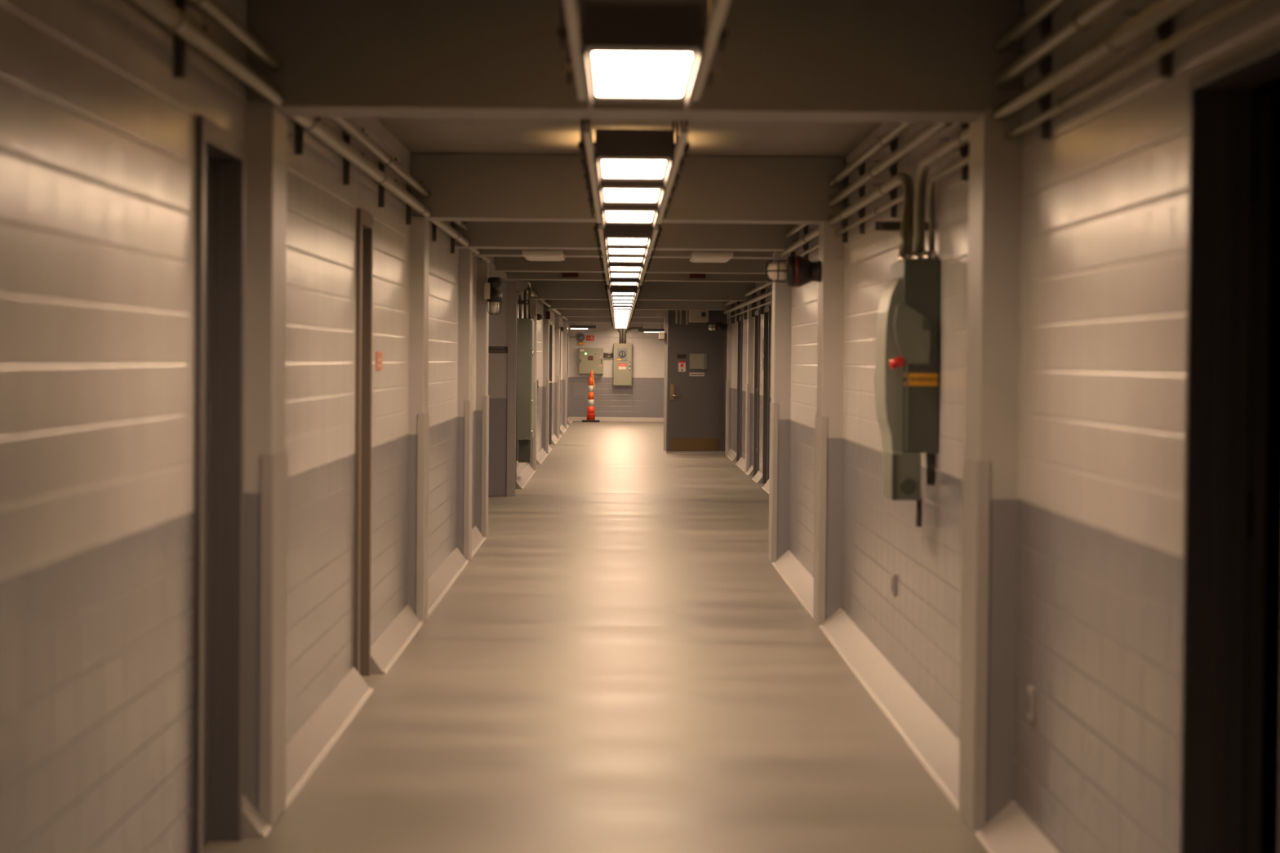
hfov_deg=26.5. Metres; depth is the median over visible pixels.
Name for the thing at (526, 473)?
baseboard
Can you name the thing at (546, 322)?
column
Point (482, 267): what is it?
column
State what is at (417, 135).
ceiling
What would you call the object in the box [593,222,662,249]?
ceiling light
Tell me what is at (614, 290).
ceiling light
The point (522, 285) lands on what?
wall
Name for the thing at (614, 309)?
diffuser
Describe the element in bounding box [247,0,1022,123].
ceiling beam
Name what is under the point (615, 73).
diffuser
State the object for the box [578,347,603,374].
control panel
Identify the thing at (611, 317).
ceiling light
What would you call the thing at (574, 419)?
baseboard
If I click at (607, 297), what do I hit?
ceiling light
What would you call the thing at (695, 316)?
junction box
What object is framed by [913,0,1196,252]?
conduit
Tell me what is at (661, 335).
junction box
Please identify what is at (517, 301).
door
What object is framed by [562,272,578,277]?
marker
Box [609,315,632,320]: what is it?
ceiling light
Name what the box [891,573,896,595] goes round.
outlet plate
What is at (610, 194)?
diffuser
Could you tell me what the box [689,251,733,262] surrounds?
panel light
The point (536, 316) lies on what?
fire alarm strobe
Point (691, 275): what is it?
marker
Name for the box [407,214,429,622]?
column
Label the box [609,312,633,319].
ceiling light
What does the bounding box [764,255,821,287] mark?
light
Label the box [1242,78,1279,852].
door
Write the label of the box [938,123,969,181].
bracket
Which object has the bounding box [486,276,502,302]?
hood
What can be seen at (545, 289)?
ceiling beam
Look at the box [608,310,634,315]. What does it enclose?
ceiling light
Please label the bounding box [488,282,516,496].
wall
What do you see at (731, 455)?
baseboard
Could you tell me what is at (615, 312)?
ceiling light
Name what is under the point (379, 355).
notice sign
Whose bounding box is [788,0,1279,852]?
wall
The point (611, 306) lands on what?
ceiling light
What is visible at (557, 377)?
column
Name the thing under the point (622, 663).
floor
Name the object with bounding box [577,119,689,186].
ceiling light
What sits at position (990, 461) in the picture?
column
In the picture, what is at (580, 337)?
fire alarm
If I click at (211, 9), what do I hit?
conduit
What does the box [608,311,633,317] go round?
ceiling light
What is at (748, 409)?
column
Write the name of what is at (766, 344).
door
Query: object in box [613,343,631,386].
breaker panel
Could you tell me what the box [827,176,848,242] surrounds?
bracket
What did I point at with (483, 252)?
ceiling beam
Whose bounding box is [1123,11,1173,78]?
bracket
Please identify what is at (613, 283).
diffuser
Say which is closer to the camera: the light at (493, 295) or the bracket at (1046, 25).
the bracket at (1046, 25)
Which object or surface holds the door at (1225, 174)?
in the wall at (1104, 198)
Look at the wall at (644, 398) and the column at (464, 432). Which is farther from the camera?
the wall at (644, 398)
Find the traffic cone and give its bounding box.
[582,370,599,422]
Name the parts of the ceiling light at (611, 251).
hanger rod, mounting rail, mounting rail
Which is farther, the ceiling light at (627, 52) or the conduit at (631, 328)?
the conduit at (631, 328)
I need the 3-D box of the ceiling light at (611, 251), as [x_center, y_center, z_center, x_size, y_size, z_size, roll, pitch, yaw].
[-0.093,-1.460,19.585,0.444,0.443,1.630,0,1,0]
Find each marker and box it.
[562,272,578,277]
[689,273,706,278]
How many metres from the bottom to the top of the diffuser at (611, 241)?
0.020 m
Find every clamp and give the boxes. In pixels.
[517,300,529,304]
[874,221,928,231]
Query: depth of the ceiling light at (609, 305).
43.16 m
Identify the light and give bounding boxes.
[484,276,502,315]
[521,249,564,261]
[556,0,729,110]
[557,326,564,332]
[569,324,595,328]
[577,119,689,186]
[583,119,679,209]
[587,133,671,228]
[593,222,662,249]
[595,223,657,258]
[597,249,654,266]
[599,257,652,274]
[601,260,648,280]
[602,272,646,288]
[604,280,642,297]
[605,284,639,302]
[606,284,639,304]
[607,300,637,307]
[607,302,636,311]
[608,305,635,312]
[608,306,635,314]
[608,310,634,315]
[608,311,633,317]
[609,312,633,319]
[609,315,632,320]
[610,316,632,321]
[610,317,631,323]
[610,320,631,324]
[638,323,664,333]
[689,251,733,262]
[707,321,727,333]
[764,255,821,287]
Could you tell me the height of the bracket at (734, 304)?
0.350 m
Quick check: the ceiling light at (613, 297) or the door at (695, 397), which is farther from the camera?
the door at (695, 397)
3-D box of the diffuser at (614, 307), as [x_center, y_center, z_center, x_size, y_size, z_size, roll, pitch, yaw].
[-0.268,-1.810,41.257,0.252,0.020,1.140,0,1,0]
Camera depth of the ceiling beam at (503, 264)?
25.58 m
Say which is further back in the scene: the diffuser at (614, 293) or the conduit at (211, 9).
the diffuser at (614, 293)
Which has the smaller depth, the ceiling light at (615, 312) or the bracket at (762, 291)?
the bracket at (762, 291)
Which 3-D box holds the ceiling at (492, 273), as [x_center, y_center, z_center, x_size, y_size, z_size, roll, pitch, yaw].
[-2.844,-1.741,27.544,2.935,0.340,7.000,0,1,0]
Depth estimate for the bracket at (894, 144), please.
13.07 m
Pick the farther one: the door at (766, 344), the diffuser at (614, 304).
the diffuser at (614, 304)
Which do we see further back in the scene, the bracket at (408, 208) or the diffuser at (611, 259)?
the diffuser at (611, 259)
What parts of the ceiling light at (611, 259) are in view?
mounting rail, mounting rail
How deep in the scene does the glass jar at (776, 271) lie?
16.22 m
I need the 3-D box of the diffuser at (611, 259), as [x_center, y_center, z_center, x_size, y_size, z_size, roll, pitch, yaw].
[-0.109,-1.319,21.323,0.252,0.020,0.878,0,1,0]
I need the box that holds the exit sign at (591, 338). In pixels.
[586,335,594,341]
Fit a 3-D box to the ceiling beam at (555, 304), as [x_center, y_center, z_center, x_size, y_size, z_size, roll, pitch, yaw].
[-0.028,-2.118,44.853,3.111,0.381,0.380,0,1,0]
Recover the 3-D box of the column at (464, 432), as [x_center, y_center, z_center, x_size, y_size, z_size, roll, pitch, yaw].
[-1.370,-0.170,21.177,0.116,2.417,0.386,0,1,0]
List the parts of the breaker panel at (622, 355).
dial plate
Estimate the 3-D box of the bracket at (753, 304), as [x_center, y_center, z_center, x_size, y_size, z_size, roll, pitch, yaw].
[1.559,-1.674,37.184,0.060,0.350,0.060,0,1,0]
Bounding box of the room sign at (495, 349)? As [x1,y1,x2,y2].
[488,346,507,353]
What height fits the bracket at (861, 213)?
0.415 m
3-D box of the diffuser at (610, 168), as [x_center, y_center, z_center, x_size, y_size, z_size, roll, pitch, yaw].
[-0.028,-1.070,11.206,0.252,0.020,1.053,0,1,0]
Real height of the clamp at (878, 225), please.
0.040 m
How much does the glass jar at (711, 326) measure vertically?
0.104 m
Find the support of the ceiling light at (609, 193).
hanging from the ceiling at (417, 135)
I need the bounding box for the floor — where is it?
[202,421,988,852]
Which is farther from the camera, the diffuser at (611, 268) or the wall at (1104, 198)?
the diffuser at (611, 268)
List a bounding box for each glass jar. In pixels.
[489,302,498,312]
[708,324,715,330]
[767,262,786,279]
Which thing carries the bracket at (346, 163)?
attached to the wall at (97, 126)
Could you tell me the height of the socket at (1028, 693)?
0.065 m
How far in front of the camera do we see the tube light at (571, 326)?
67.15 m
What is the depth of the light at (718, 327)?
44.93 m
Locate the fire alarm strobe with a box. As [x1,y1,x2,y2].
[533,313,543,320]
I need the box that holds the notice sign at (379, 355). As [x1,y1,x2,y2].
[375,351,382,370]
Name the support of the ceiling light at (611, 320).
hanging from the ceiling at (417, 135)
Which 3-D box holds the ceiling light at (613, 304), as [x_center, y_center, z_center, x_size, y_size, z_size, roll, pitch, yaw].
[-0.247,-1.932,38.779,0.444,0.443,1.830,0,1,0]
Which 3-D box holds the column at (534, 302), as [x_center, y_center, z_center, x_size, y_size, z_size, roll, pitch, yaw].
[-1.505,-0.586,38.071,0.116,2.417,0.386,0,1,0]
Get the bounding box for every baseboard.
[241,525,485,837]
[516,417,573,488]
[569,417,663,422]
[724,448,768,493]
[772,550,1060,852]
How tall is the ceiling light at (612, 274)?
0.443 m
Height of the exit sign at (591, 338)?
0.138 m
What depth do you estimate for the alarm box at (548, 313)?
44.51 m
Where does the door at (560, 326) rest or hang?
in the wall at (522, 285)
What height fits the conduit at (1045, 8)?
0.054 m
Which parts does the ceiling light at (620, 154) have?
hanger rod, hanger rod, mounting rail, mounting rail, hanger rod, hanger rod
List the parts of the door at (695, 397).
lock plate, name plate, kick plate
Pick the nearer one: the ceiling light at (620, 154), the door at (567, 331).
the ceiling light at (620, 154)
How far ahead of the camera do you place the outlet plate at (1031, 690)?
8.63 m
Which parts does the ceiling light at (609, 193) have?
hanger rod, hanger rod, mounting rail, mounting rail, hanger rod, hanger rod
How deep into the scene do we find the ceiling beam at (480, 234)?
20.17 m
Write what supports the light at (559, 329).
attached to the column at (557, 377)
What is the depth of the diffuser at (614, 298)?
34.87 m
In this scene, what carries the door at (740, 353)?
in the wall at (735, 326)
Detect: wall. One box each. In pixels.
[0,0,479,852]
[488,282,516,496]
[516,280,569,476]
[568,322,664,417]
[663,310,727,451]
[730,282,772,473]
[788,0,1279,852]
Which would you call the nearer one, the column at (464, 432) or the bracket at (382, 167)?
the bracket at (382, 167)
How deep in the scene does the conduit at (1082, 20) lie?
8.51 m
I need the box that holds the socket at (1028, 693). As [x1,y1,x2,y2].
[1027,692,1030,714]
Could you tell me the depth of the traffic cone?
68.13 m
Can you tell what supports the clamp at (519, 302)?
attached to the wall at (522, 285)
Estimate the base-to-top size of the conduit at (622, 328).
0.793 m
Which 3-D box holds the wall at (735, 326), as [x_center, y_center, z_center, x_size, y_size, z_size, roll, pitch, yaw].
[1.663,-0.648,34.359,0.120,2.780,25.900,0,1,0]
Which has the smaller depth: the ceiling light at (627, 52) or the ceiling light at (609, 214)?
the ceiling light at (627, 52)
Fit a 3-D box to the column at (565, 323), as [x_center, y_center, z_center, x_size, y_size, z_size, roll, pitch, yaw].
[-1.687,-1.146,60.864,0.116,2.417,0.386,0,1,0]
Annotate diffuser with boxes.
[593,52,691,96]
[601,160,666,177]
[604,188,658,201]
[606,211,653,222]
[608,238,647,244]
[608,248,644,253]
[609,257,642,261]
[610,266,639,270]
[611,273,638,277]
[612,282,636,284]
[613,292,634,294]
[613,297,633,299]
[613,300,631,302]
[613,303,631,305]
[613,306,630,308]
[613,309,630,311]
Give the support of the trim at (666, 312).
attached to the wall at (714, 316)
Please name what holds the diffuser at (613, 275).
attached to the ceiling light at (612, 274)
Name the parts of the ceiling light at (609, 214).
hanger rod, hanger rod, mounting rail, mounting rail, hanger rod, hanger rod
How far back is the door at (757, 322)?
37.09 m
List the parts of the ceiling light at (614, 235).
hanger rod, hanger rod, mounting rail, mounting rail, hanger rod, hanger rod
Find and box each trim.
[506,282,516,496]
[663,310,668,450]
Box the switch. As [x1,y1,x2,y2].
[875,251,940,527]
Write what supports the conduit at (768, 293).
attached to the bracket at (753, 304)
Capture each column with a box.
[243,100,287,827]
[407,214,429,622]
[456,248,472,560]
[475,261,488,537]
[528,299,537,471]
[542,307,549,453]
[554,316,559,439]
[562,321,567,428]
[724,311,732,454]
[745,303,753,472]
[768,251,791,563]
[813,218,844,626]
[959,108,1022,832]
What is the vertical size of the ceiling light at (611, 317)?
0.443 m
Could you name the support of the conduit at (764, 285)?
attached to the bracket at (753, 304)
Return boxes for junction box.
[658,332,664,340]
[688,310,708,322]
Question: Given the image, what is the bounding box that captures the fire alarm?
[576,333,585,344]
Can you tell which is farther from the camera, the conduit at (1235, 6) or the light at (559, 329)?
the light at (559, 329)
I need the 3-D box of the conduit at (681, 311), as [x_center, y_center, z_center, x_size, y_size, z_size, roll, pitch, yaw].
[0.698,-2.032,46.171,0.044,0.590,0.044,0,1,0]
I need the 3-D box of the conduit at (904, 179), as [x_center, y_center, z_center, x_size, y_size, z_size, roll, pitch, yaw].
[1.116,-1.031,16.237,0.095,0.415,9.304,0,1,0]
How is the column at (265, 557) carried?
on the floor
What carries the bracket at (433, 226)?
attached to the wall at (97, 126)
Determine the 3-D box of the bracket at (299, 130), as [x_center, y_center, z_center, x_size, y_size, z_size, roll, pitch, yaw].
[-1.255,-1.166,10.365,0.110,0.260,0.040,0,1,0]
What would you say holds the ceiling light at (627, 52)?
hanging from the ceiling at (417, 135)
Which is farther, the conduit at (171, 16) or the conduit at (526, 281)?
the conduit at (526, 281)
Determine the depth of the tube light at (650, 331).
67.17 m
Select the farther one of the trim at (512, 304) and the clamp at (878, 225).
the trim at (512, 304)
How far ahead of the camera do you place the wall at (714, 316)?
47.08 m
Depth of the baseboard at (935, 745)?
11.58 m
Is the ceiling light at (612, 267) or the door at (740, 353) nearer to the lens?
the ceiling light at (612, 267)
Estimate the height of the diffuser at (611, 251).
0.020 m
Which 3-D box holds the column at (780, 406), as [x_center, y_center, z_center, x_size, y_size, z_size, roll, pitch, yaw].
[1.101,-0.149,21.197,0.156,2.417,0.386,0,1,0]
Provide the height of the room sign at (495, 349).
0.076 m
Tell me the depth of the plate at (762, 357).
35.28 m
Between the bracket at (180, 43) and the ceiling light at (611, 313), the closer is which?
the bracket at (180, 43)
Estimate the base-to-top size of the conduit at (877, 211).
0.333 m
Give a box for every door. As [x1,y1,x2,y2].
[191,115,245,852]
[353,208,373,675]
[515,301,517,488]
[548,320,552,444]
[559,326,560,433]
[566,330,568,423]
[666,324,724,453]
[736,315,742,461]
[753,309,759,475]
[762,305,770,484]
[1178,32,1279,852]
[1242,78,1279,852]
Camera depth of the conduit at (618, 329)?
68.81 m
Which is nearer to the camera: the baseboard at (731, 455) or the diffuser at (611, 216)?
the diffuser at (611, 216)
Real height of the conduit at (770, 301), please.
0.028 m
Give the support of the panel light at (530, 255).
attached to the ceiling beam at (480, 234)
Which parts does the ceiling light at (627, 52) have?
hanger rod, hanger rod, mounting rail, mounting rail, hanger rod, hanger rod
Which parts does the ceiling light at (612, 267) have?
mounting rail, mounting rail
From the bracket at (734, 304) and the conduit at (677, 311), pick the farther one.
the conduit at (677, 311)
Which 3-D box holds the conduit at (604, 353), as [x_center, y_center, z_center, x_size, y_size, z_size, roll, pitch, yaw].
[-0.800,-1.834,68.870,0.251,0.052,0.052,0,1,0]
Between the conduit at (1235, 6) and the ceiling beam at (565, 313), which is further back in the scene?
the ceiling beam at (565, 313)
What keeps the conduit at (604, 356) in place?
attached to the control panel at (590, 359)
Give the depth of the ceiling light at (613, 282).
27.58 m
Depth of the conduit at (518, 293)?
33.30 m
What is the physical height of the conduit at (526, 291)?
0.378 m
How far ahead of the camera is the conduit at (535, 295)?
42.41 m
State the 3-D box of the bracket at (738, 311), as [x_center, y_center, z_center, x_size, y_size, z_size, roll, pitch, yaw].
[1.521,-1.792,41.982,0.060,0.350,0.060,0,1,0]
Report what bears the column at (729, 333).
on the floor
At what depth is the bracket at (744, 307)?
39.46 m
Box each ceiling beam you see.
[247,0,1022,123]
[410,152,844,224]
[454,221,798,251]
[472,248,774,258]
[495,256,772,274]
[506,271,772,282]
[528,280,755,301]
[543,299,731,310]
[555,309,664,317]
[563,316,664,323]
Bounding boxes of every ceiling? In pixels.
[375,117,883,156]
[479,256,516,282]
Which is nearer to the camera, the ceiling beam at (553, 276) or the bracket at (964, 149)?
the bracket at (964, 149)
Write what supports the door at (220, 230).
in the wall at (97, 126)
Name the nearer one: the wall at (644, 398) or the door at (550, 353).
the door at (550, 353)
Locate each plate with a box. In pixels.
[761,356,763,369]
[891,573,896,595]
[1026,685,1035,721]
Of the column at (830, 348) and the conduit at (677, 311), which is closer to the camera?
the column at (830, 348)
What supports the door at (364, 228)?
in the wall at (97, 126)
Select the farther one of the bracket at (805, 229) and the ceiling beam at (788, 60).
the bracket at (805, 229)
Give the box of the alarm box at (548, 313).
[546,311,550,319]
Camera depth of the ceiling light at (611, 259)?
21.25 m
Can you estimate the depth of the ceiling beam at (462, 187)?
16.05 m
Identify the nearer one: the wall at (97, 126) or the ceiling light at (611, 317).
the wall at (97, 126)
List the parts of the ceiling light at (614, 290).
mounting rail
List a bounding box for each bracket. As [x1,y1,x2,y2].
[173,0,215,78]
[295,116,324,155]
[342,128,368,185]
[378,157,400,207]
[405,180,425,225]
[431,221,448,241]
[450,221,466,253]
[731,302,735,323]
[736,301,740,321]
[743,301,746,319]
[751,292,756,316]
[760,288,764,314]
[791,225,808,259]
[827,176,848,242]
[843,162,865,234]
[872,136,897,217]
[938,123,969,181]
[1013,13,1052,139]
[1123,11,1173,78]
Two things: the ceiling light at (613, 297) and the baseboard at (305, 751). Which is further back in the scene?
the ceiling light at (613, 297)
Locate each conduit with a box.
[131,0,491,262]
[186,0,468,231]
[516,290,521,318]
[523,288,533,318]
[524,280,531,318]
[526,287,568,320]
[603,352,613,355]
[603,355,613,357]
[617,328,621,343]
[622,328,623,343]
[623,327,642,343]
[675,310,678,323]
[680,310,682,324]
[685,310,688,324]
[723,288,772,314]
[724,282,772,306]
[726,300,772,319]
[779,173,914,257]
[785,0,1124,238]
[785,193,913,262]
[828,0,1067,187]
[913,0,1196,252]
[928,0,1260,251]
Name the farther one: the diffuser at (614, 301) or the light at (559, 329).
the light at (559, 329)
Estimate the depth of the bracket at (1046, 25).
8.42 m
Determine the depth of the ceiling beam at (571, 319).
60.46 m
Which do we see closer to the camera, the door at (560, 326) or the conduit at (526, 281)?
the conduit at (526, 281)
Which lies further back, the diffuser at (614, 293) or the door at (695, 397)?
the door at (695, 397)
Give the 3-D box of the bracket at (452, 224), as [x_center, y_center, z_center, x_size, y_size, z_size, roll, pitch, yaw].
[-1.332,-1.402,19.962,0.110,0.260,0.040,0,1,0]

